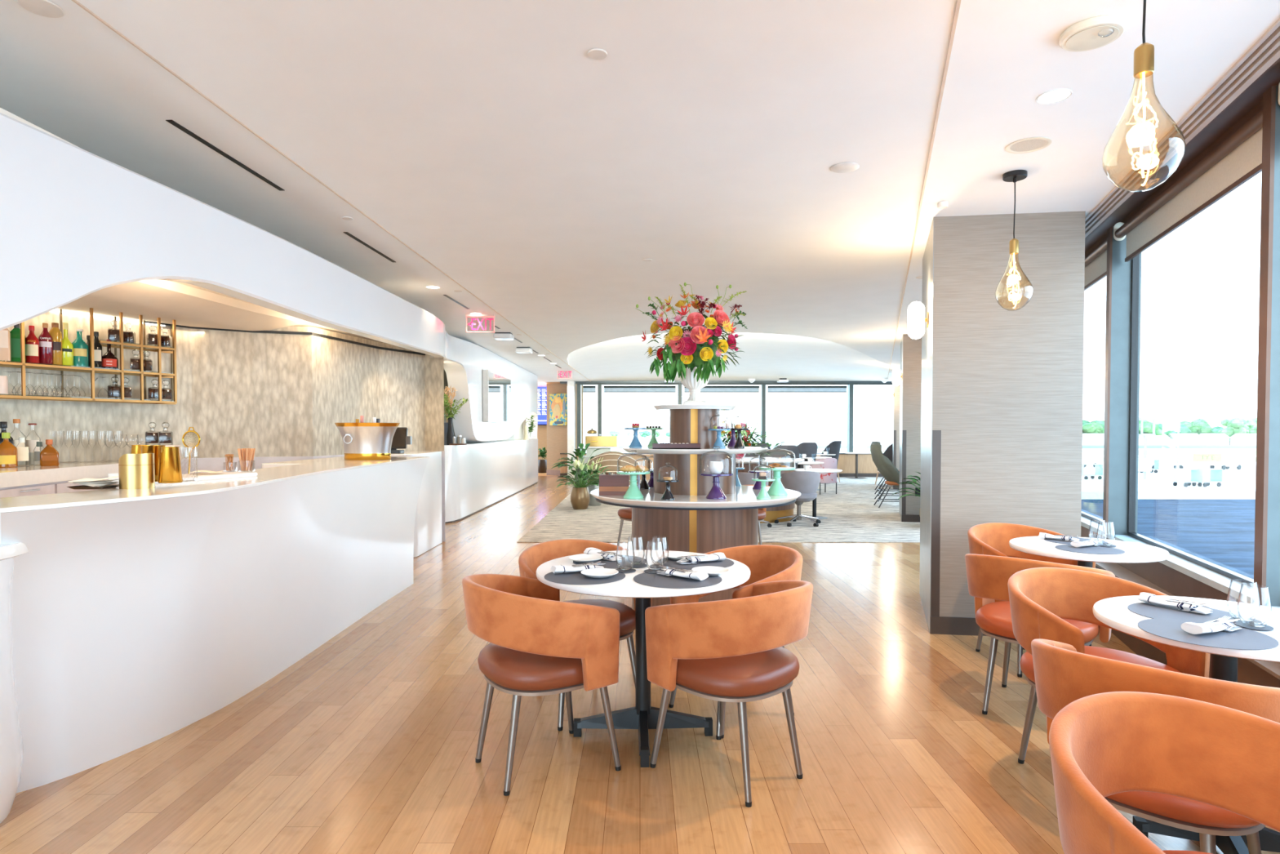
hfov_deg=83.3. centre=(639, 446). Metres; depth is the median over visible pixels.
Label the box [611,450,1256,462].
grass
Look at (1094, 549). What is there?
placemat
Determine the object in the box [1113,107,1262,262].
roller shade
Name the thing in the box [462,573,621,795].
dining chair
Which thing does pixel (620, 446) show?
perimeter fence
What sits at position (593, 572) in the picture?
plate
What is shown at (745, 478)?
swivel chair
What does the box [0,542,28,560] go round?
countertop
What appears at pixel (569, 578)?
placemat
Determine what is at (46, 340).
liquor bottle
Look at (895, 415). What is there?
wall column
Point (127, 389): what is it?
decanter
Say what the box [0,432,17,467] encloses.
liquor bottle
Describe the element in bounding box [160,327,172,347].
decanter
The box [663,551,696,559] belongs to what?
plate
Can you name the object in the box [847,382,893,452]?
window
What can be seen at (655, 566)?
coaster
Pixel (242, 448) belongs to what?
stick
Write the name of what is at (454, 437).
jar
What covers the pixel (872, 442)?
shell chair
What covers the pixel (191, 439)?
strainer
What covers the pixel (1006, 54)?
ceiling
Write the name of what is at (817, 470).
table
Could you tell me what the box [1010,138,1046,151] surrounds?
grille
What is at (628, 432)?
tree
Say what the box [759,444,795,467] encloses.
glass cloche
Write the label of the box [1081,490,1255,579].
deck
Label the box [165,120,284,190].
ceiling slot
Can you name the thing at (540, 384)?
wall
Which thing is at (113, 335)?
decanter
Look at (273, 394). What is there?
wall
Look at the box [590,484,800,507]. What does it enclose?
shelf
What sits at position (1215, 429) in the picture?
tree
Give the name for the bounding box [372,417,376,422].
wine bottle
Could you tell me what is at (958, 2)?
trim
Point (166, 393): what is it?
decanter
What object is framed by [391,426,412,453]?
screen
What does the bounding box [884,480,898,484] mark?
cushion
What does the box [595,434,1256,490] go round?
ground
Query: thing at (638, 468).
pastry
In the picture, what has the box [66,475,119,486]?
paper napkins
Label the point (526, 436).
pillar candle
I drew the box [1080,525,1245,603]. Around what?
wall
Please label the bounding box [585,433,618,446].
brass warmer
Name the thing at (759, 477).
cake slice
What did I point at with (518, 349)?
ceiling box
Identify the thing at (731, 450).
shelf
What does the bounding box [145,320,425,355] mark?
trim
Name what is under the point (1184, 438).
house
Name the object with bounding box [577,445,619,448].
countertop
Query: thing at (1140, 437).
house
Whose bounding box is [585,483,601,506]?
plant pot
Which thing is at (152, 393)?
decanter
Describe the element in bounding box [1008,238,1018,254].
socket
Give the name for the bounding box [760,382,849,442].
window
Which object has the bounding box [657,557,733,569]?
placemat
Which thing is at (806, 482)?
swivel chair
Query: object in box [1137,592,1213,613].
napkin
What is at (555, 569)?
napkin
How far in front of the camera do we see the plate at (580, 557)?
3.34 m
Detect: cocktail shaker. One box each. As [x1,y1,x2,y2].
[130,444,144,453]
[140,444,165,481]
[157,446,182,483]
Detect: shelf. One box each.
[0,307,177,404]
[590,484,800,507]
[622,446,768,453]
[653,404,736,410]
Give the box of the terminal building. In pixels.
[582,384,595,453]
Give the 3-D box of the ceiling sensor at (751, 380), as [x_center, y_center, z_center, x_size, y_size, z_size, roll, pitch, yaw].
[3.038,-1.789,19.564,0.200,0.110,0.197,0,1,0]
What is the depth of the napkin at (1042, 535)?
3.94 m
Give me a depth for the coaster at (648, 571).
3.06 m
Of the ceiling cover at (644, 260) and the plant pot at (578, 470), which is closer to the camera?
the ceiling cover at (644, 260)
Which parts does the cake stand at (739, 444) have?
plate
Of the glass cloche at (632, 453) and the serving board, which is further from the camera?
the glass cloche at (632, 453)
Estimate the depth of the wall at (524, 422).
18.78 m
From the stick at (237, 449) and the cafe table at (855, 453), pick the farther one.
the cafe table at (855, 453)
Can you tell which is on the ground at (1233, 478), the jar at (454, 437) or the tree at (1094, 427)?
the tree at (1094, 427)
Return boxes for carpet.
[516,476,919,542]
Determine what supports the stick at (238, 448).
in the holder
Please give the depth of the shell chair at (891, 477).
12.45 m
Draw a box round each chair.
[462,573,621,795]
[518,538,652,730]
[617,507,631,550]
[644,580,813,807]
[668,544,802,739]
[737,472,771,527]
[744,444,767,457]
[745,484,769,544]
[751,443,770,455]
[767,444,799,468]
[774,471,820,526]
[796,442,817,468]
[820,440,841,482]
[870,444,899,507]
[871,441,899,491]
[871,442,899,496]
[871,443,899,501]
[875,444,892,484]
[964,553,1115,714]
[967,522,1095,677]
[1007,567,1209,764]
[1031,638,1279,853]
[1048,691,1279,853]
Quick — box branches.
[444,393,468,419]
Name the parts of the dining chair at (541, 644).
leg, leg, seat, seat frame, backrest, leg, leg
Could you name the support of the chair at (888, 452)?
on the carpet
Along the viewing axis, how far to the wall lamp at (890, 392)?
15.99 m
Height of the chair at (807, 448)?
1.082 m
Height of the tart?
0.018 m
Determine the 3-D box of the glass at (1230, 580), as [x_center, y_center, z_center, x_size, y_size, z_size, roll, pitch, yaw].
[1.909,0.486,2.274,0.082,0.123,0.082,0,1,0]
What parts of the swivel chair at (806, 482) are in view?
star leg, star leg, seat, star leg, star leg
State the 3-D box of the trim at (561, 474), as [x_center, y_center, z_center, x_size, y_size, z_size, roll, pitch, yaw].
[3.300,0.532,20.852,11.200,0.690,0.330,0,1,0]
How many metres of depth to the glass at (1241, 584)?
2.20 m
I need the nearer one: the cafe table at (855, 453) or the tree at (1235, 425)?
the cafe table at (855, 453)
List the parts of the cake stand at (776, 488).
plate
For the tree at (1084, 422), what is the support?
on the ground at (1233, 478)
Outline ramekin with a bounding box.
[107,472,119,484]
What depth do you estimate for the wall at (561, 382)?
20.66 m
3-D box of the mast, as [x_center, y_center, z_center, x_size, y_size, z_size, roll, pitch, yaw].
[80.626,0.031,107.717,3.000,9.750,0.360,0,1,0]
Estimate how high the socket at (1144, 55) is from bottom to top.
0.082 m
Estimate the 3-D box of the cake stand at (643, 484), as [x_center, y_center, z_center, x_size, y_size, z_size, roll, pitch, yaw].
[0.029,0.252,5.457,0.157,0.138,0.157,0,1,0]
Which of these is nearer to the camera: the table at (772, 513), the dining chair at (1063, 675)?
the dining chair at (1063, 675)
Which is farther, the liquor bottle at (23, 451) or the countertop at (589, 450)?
the countertop at (589, 450)
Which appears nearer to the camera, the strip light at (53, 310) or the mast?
the strip light at (53, 310)
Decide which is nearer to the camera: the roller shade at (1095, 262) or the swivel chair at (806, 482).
the roller shade at (1095, 262)
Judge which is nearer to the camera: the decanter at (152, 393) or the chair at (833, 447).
the decanter at (152, 393)
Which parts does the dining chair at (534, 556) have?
leg, backrest, seat, seat frame, leg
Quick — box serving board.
[155,471,257,484]
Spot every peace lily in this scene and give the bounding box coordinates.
[551,443,599,470]
[555,457,599,487]
[573,457,613,484]
[760,440,786,446]
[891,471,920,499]
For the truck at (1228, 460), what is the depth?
133.75 m
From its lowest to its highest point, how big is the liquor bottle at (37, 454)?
0.171 m
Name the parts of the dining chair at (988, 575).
leg, leg, seat frame, seat, backrest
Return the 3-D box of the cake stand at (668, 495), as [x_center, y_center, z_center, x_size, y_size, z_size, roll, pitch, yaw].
[0.179,0.277,4.607,0.146,0.127,0.146,0,1,0]
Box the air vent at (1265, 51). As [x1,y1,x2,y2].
[1084,17,1279,237]
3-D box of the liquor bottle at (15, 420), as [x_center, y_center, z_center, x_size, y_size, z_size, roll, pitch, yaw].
[-4.419,-0.031,5.100,0.100,0.330,0.100,0,1,0]
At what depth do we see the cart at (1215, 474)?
93.87 m
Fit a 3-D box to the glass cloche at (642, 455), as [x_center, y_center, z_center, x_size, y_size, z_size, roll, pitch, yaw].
[0.029,0.126,5.454,0.143,0.116,0.143,0,1,0]
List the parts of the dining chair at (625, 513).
leg, seat, seat frame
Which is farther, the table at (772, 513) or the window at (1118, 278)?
the table at (772, 513)
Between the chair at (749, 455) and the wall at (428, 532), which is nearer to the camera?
the wall at (428, 532)
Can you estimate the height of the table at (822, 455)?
0.745 m
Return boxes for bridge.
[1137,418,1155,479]
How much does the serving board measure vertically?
0.020 m
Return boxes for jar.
[0,375,8,395]
[453,435,456,443]
[457,435,462,443]
[461,437,466,443]
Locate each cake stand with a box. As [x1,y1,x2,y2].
[616,471,650,498]
[624,427,646,447]
[640,470,653,488]
[646,427,663,447]
[647,468,653,487]
[656,479,679,500]
[699,471,733,499]
[707,428,730,448]
[724,427,742,446]
[730,428,748,448]
[735,466,744,485]
[747,470,768,489]
[751,478,774,499]
[759,466,795,495]
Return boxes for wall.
[0,112,537,441]
[0,309,445,541]
[391,450,442,557]
[523,418,537,438]
[537,382,559,475]
[537,425,546,459]
[546,382,583,470]
[560,381,892,383]
[560,453,883,473]
[628,453,653,479]
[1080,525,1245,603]
[1084,57,1279,256]
[1095,565,1279,688]
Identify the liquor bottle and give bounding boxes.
[0,328,11,361]
[0,421,13,444]
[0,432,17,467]
[10,323,26,363]
[13,418,26,465]
[16,437,30,466]
[24,422,40,465]
[26,325,39,364]
[33,441,42,461]
[38,322,53,364]
[40,439,59,466]
[48,322,62,365]
[62,322,73,366]
[71,328,88,367]
[86,335,90,368]
[93,331,102,368]
[102,339,118,369]
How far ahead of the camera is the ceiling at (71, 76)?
3.56 m
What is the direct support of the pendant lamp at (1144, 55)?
hanging from the ceiling at (1006, 54)
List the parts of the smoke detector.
plate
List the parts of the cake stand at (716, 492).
plate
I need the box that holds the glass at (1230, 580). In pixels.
[1226,580,1260,621]
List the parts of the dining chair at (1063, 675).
seat, backrest, seat frame, leg, leg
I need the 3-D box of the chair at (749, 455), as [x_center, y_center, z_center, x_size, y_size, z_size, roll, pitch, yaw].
[2.158,0.499,13.769,0.648,1.082,0.618,0,1,20]
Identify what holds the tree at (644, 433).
on the ground at (1233, 478)
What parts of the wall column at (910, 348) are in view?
panel, baseboard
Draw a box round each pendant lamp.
[995,169,1033,311]
[1102,0,1186,191]
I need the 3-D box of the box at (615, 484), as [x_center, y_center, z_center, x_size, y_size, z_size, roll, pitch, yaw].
[-0.178,0.263,4.987,0.204,0.137,0.150,0,1,0]
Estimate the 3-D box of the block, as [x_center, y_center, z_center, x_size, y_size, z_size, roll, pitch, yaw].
[-3.876,0.053,5.803,0.260,0.131,0.160,0,1,-17]
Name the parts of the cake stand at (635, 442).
plate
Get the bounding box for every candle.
[523,425,528,439]
[636,474,639,489]
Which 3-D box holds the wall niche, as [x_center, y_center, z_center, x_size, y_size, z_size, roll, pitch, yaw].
[-3.175,-0.342,13.946,0.250,2.750,9.900,0,1,0]
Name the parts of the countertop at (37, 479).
drawer, handle, drawer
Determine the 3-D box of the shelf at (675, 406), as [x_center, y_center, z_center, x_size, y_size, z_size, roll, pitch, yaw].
[0.395,-0.280,5.195,0.594,0.030,0.594,0,1,0]
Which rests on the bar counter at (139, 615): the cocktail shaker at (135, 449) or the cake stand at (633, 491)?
the cocktail shaker at (135, 449)
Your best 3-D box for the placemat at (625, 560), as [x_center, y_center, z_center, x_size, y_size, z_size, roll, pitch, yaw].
[-0.138,0.528,3.314,0.340,0.002,0.340,0,1,0]
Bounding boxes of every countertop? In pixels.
[0,456,430,512]
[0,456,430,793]
[0,460,119,497]
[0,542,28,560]
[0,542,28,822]
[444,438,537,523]
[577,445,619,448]
[577,445,619,466]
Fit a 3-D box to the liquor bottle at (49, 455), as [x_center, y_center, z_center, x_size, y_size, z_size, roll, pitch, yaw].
[-4.150,0.043,5.052,0.104,0.185,0.084,-1,2,-40]
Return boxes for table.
[536,550,750,767]
[736,457,804,522]
[795,468,842,519]
[797,461,823,502]
[799,456,831,490]
[816,453,835,484]
[842,452,871,478]
[1008,536,1168,645]
[1093,595,1279,853]
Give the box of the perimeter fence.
[617,444,1256,448]
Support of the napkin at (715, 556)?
on the placemat at (726, 562)
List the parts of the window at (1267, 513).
post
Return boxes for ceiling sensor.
[747,378,755,382]
[777,377,788,382]
[880,378,888,382]
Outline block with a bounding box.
[165,444,181,460]
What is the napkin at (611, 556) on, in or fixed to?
on the placemat at (625, 560)
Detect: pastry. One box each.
[619,465,635,471]
[634,464,648,471]
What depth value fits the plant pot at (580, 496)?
12.15 m
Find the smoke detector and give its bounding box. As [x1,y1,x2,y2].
[1058,14,1126,51]
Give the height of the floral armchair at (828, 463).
0.775 m
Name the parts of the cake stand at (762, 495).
plate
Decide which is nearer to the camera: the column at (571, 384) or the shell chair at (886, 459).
the shell chair at (886, 459)
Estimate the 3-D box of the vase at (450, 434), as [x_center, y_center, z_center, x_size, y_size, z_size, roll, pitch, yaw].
[-2.795,-0.224,10.598,0.112,0.400,0.112,0,1,0]
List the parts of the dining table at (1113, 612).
arm, arm, arm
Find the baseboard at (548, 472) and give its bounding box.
[546,469,559,475]
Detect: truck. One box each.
[1081,452,1097,467]
[1146,453,1186,468]
[1208,453,1241,470]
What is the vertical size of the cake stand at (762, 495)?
0.128 m
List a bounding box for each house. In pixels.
[1082,433,1094,444]
[1090,433,1104,444]
[1138,435,1143,444]
[1142,433,1169,444]
[1167,433,1201,444]
[1198,433,1230,444]
[1230,433,1256,444]
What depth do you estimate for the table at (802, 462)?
13.44 m
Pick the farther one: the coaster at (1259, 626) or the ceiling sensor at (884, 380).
the ceiling sensor at (884, 380)
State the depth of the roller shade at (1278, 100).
3.01 m
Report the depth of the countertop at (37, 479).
4.69 m
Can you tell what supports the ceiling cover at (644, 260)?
attached to the ceiling at (540, 175)
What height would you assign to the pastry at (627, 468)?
0.046 m
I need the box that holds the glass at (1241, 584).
[1236,584,1271,626]
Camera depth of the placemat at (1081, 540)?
3.92 m
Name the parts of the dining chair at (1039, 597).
leg, seat frame, seat, backrest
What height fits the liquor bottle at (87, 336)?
0.260 m
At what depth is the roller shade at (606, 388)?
20.74 m
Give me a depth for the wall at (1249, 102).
3.83 m
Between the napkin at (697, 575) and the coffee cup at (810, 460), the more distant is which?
the coffee cup at (810, 460)
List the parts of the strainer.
handle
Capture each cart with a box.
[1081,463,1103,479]
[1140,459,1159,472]
[1171,468,1202,486]
[1191,468,1222,486]
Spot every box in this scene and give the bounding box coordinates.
[493,332,514,340]
[515,346,532,353]
[599,474,629,495]
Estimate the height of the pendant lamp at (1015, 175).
0.745 m
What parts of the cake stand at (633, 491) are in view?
plate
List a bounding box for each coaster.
[615,568,635,573]
[626,563,647,568]
[644,568,664,573]
[649,564,670,568]
[1097,544,1115,546]
[1225,616,1262,623]
[1234,622,1273,631]
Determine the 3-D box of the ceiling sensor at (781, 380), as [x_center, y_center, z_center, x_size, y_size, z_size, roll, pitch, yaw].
[3.883,-1.804,19.564,0.280,0.100,0.280,0,1,0]
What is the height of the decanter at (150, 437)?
0.185 m
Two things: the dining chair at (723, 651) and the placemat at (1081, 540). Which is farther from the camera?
the placemat at (1081, 540)
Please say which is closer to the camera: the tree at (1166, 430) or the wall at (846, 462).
the wall at (846, 462)
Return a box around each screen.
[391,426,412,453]
[537,386,546,425]
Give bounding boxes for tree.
[608,430,619,435]
[626,430,632,435]
[638,430,651,437]
[655,431,660,437]
[1082,419,1104,428]
[1082,422,1104,433]
[1138,417,1163,435]
[1156,423,1191,433]
[1158,424,1176,435]
[1179,418,1215,434]
[1211,426,1230,444]
[1217,417,1248,440]
[1231,417,1257,422]
[1244,418,1257,433]
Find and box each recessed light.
[342,216,353,220]
[426,285,439,288]
[1035,88,1072,103]
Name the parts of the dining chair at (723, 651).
leg, leg, backrest, seat frame, seat, leg, leg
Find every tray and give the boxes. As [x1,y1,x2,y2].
[66,484,119,488]
[448,443,466,444]
[652,443,700,448]
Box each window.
[577,382,597,451]
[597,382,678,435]
[677,382,761,404]
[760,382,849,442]
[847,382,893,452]
[1080,226,1142,534]
[1127,84,1279,606]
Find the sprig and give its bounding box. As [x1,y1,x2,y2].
[525,414,536,433]
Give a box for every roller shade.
[582,386,595,392]
[604,386,675,392]
[684,386,759,392]
[767,386,847,392]
[1084,238,1106,290]
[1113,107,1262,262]
[1277,82,1279,105]
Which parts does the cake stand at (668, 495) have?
plate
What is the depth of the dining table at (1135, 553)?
3.60 m
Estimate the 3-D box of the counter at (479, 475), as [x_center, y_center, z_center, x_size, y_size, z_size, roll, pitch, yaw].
[-2.875,0.454,14.534,0.490,1.133,8.480,0,1,0]
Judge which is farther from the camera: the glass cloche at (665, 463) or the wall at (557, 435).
the wall at (557, 435)
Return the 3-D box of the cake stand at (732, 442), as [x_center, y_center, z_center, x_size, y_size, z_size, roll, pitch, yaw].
[0.702,-0.069,5.420,0.148,0.141,0.148,0,1,0]
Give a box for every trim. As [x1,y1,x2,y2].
[71,0,590,381]
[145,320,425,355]
[560,453,883,476]
[886,0,960,382]
[1080,515,1279,608]
[1095,562,1279,679]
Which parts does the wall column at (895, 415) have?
panel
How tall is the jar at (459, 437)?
0.128 m
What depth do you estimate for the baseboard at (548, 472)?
21.52 m
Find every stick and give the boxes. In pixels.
[237,448,242,471]
[238,448,242,466]
[242,448,244,471]
[243,448,244,470]
[245,448,248,471]
[250,448,255,470]
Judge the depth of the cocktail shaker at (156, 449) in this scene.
3.20 m
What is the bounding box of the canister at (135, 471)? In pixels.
[118,453,155,488]
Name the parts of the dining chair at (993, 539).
leg, leg, backrest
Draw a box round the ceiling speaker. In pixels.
[1005,137,1051,153]
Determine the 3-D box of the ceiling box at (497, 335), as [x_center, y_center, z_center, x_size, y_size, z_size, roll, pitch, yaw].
[-1.963,-1.593,10.367,0.260,0.095,0.260,0,1,0]
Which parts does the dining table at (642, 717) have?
arm, arm, arm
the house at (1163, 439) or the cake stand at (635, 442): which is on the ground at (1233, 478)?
the house at (1163, 439)
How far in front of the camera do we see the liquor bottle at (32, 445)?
5.17 m
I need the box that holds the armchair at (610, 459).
[586,451,639,484]
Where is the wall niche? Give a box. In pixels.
[444,369,523,443]
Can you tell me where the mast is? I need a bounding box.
[1168,413,1189,468]
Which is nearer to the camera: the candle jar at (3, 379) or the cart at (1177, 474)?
the candle jar at (3, 379)
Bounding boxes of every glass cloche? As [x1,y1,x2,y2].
[617,449,649,471]
[634,455,653,470]
[657,462,677,479]
[698,445,733,473]
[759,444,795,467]
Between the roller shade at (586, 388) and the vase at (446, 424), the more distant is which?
the roller shade at (586, 388)
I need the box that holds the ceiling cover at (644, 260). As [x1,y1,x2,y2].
[642,258,652,261]
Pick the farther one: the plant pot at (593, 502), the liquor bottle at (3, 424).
the plant pot at (593, 502)
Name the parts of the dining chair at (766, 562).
leg, leg, backrest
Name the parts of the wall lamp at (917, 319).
brass plate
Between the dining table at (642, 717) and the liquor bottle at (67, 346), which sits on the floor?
the dining table at (642, 717)
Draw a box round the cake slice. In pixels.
[758,475,767,479]
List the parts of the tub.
ring handle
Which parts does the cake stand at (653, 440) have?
plate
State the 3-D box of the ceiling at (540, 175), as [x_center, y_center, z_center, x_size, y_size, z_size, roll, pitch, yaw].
[2.540,-1.730,8.338,9.158,0.341,24.750,0,1,0]
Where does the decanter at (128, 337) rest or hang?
on the shelf at (143, 374)
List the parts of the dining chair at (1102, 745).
seat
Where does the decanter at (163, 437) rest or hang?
on the block
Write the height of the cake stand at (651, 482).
0.142 m
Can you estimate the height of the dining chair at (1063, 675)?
0.776 m
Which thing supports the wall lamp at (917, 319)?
attached to the wall column at (1002, 396)
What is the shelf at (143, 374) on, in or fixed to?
hanging from the ceiling at (186, 304)
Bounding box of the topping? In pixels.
[759,471,766,476]
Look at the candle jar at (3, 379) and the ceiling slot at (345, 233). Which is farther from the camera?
the ceiling slot at (345, 233)
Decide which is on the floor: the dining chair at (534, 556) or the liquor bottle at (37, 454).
the dining chair at (534, 556)
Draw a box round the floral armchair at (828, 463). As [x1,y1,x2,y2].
[808,457,836,494]
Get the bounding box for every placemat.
[544,571,625,584]
[573,554,646,568]
[633,569,722,588]
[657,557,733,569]
[1044,537,1108,544]
[1055,544,1124,554]
[1127,602,1243,626]
[1137,617,1279,649]
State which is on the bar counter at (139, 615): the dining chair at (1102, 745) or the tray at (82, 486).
the tray at (82, 486)
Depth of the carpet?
10.41 m
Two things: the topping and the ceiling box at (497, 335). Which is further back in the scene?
the ceiling box at (497, 335)
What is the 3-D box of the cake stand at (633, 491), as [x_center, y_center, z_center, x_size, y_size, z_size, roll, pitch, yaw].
[-0.043,0.251,4.727,0.222,0.173,0.222,0,1,0]
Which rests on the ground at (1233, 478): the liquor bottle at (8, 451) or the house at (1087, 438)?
the house at (1087, 438)
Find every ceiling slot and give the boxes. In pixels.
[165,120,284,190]
[342,231,395,262]
[443,294,469,309]
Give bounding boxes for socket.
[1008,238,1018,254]
[1133,42,1154,78]
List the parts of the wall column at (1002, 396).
panel, baseboard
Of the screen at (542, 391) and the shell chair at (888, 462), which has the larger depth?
the screen at (542, 391)
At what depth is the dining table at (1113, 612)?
2.27 m
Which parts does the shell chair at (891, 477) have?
leg, leg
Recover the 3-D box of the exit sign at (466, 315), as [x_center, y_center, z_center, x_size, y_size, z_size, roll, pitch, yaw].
[-1.929,-1.490,8.688,0.341,0.215,0.060,0,1,0]
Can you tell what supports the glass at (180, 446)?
on the bar counter at (139, 615)
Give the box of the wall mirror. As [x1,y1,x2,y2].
[482,369,511,422]
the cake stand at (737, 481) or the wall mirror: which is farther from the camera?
the wall mirror
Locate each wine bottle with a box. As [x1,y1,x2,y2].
[360,415,364,422]
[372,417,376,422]
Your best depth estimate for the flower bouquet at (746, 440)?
10.84 m
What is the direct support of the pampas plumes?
in the vase at (446, 424)
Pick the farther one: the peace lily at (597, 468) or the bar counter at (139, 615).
the peace lily at (597, 468)
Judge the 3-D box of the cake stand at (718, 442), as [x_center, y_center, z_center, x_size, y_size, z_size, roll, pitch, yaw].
[0.547,-0.055,4.980,0.155,0.133,0.155,0,1,0]
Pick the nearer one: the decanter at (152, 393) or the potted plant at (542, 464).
the decanter at (152, 393)
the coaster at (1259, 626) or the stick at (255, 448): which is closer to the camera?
the coaster at (1259, 626)
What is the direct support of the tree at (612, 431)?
on the ground at (1233, 478)
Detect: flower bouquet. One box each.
[635,282,747,383]
[720,418,768,459]
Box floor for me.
[0,475,1279,853]
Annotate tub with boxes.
[334,422,399,460]
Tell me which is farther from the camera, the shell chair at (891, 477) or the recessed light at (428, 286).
the shell chair at (891, 477)
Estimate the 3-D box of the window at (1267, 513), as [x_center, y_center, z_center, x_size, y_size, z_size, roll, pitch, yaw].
[3.102,-0.443,4.076,0.195,2.200,2.219,0,1,18]
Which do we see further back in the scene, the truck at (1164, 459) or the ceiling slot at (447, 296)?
the truck at (1164, 459)
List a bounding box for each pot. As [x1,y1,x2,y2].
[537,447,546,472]
[570,486,589,509]
[574,467,587,486]
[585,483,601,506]
[586,427,597,434]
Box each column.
[567,380,575,477]
[892,368,900,488]
[898,333,921,522]
[919,210,1085,635]
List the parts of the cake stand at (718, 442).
plate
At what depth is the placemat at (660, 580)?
2.86 m
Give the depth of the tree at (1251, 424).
322.34 m
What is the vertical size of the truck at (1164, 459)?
2.900 m
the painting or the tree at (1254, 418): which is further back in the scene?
the tree at (1254, 418)
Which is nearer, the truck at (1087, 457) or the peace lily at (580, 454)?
the peace lily at (580, 454)
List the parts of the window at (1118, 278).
post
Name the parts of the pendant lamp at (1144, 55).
cord, bulb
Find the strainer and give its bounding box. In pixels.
[182,426,200,474]
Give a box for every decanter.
[107,320,119,341]
[107,376,120,399]
[119,377,132,399]
[123,322,135,343]
[129,349,139,371]
[142,351,152,372]
[145,422,158,444]
[146,324,157,345]
[147,378,162,399]
[158,422,173,444]
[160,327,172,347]
[161,379,172,399]
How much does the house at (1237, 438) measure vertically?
6.000 m
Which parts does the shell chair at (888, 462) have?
leg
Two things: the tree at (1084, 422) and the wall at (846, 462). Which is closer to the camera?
the wall at (846, 462)
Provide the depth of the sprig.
17.18 m
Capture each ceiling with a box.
[0,0,589,382]
[0,107,384,342]
[16,0,956,381]
[887,0,1279,381]
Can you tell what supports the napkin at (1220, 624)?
on the placemat at (1171, 628)
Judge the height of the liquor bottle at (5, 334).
0.270 m
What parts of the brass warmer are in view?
lid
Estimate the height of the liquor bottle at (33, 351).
0.275 m
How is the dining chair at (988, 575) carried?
on the floor
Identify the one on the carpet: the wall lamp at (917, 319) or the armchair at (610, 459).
the armchair at (610, 459)
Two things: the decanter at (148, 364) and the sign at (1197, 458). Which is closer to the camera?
the decanter at (148, 364)
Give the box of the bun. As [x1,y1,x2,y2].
[734,424,741,428]
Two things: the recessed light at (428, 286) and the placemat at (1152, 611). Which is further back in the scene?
the recessed light at (428, 286)
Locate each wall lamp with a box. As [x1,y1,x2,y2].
[887,388,894,400]
[892,367,902,386]
[907,301,928,338]
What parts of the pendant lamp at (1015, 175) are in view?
bulb, cord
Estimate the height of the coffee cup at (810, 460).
0.075 m
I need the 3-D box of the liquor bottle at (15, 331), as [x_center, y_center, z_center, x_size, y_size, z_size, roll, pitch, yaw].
[-4.430,-0.736,5.114,0.090,0.280,0.091,-1,2,-34]
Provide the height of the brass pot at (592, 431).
0.145 m
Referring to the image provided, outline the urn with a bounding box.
[680,366,709,404]
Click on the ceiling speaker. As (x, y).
(1032, 144)
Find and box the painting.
[549,393,567,425]
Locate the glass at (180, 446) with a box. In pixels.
[179,446,197,481]
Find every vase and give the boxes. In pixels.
[444,422,448,444]
[446,417,453,444]
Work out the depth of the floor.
2.98 m
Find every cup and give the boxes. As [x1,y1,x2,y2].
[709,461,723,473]
[803,465,811,470]
[808,458,813,462]
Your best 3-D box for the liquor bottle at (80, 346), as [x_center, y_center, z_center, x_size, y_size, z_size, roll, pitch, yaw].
[-4.272,-0.750,5.481,0.107,0.290,0.107,0,1,0]
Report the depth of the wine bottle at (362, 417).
6.17 m
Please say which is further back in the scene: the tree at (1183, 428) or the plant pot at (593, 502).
the tree at (1183, 428)
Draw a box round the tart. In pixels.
[662,476,672,479]
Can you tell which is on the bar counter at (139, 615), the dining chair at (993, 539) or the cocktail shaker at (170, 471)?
the cocktail shaker at (170, 471)
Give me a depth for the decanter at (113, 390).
5.67 m
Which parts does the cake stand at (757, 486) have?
plate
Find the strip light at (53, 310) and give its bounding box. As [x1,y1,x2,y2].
[50,309,164,326]
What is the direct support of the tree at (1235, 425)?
on the ground at (1233, 478)
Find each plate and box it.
[568,554,603,562]
[581,568,618,577]
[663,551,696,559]
[691,565,728,575]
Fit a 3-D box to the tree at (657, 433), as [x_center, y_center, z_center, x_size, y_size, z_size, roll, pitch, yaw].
[15.435,-11.577,677.256,8.334,7.132,8.935,0,1,-15]
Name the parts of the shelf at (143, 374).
post, post, rail, rail, rail, rail, post, post, post, rail, rail, post, post, post, rail, post, post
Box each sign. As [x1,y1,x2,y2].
[465,314,494,332]
[557,370,572,378]
[1192,453,1222,472]
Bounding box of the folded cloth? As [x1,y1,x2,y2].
[190,470,224,474]
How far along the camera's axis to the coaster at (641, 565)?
3.19 m
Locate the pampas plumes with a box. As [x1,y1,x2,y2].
[444,386,457,422]

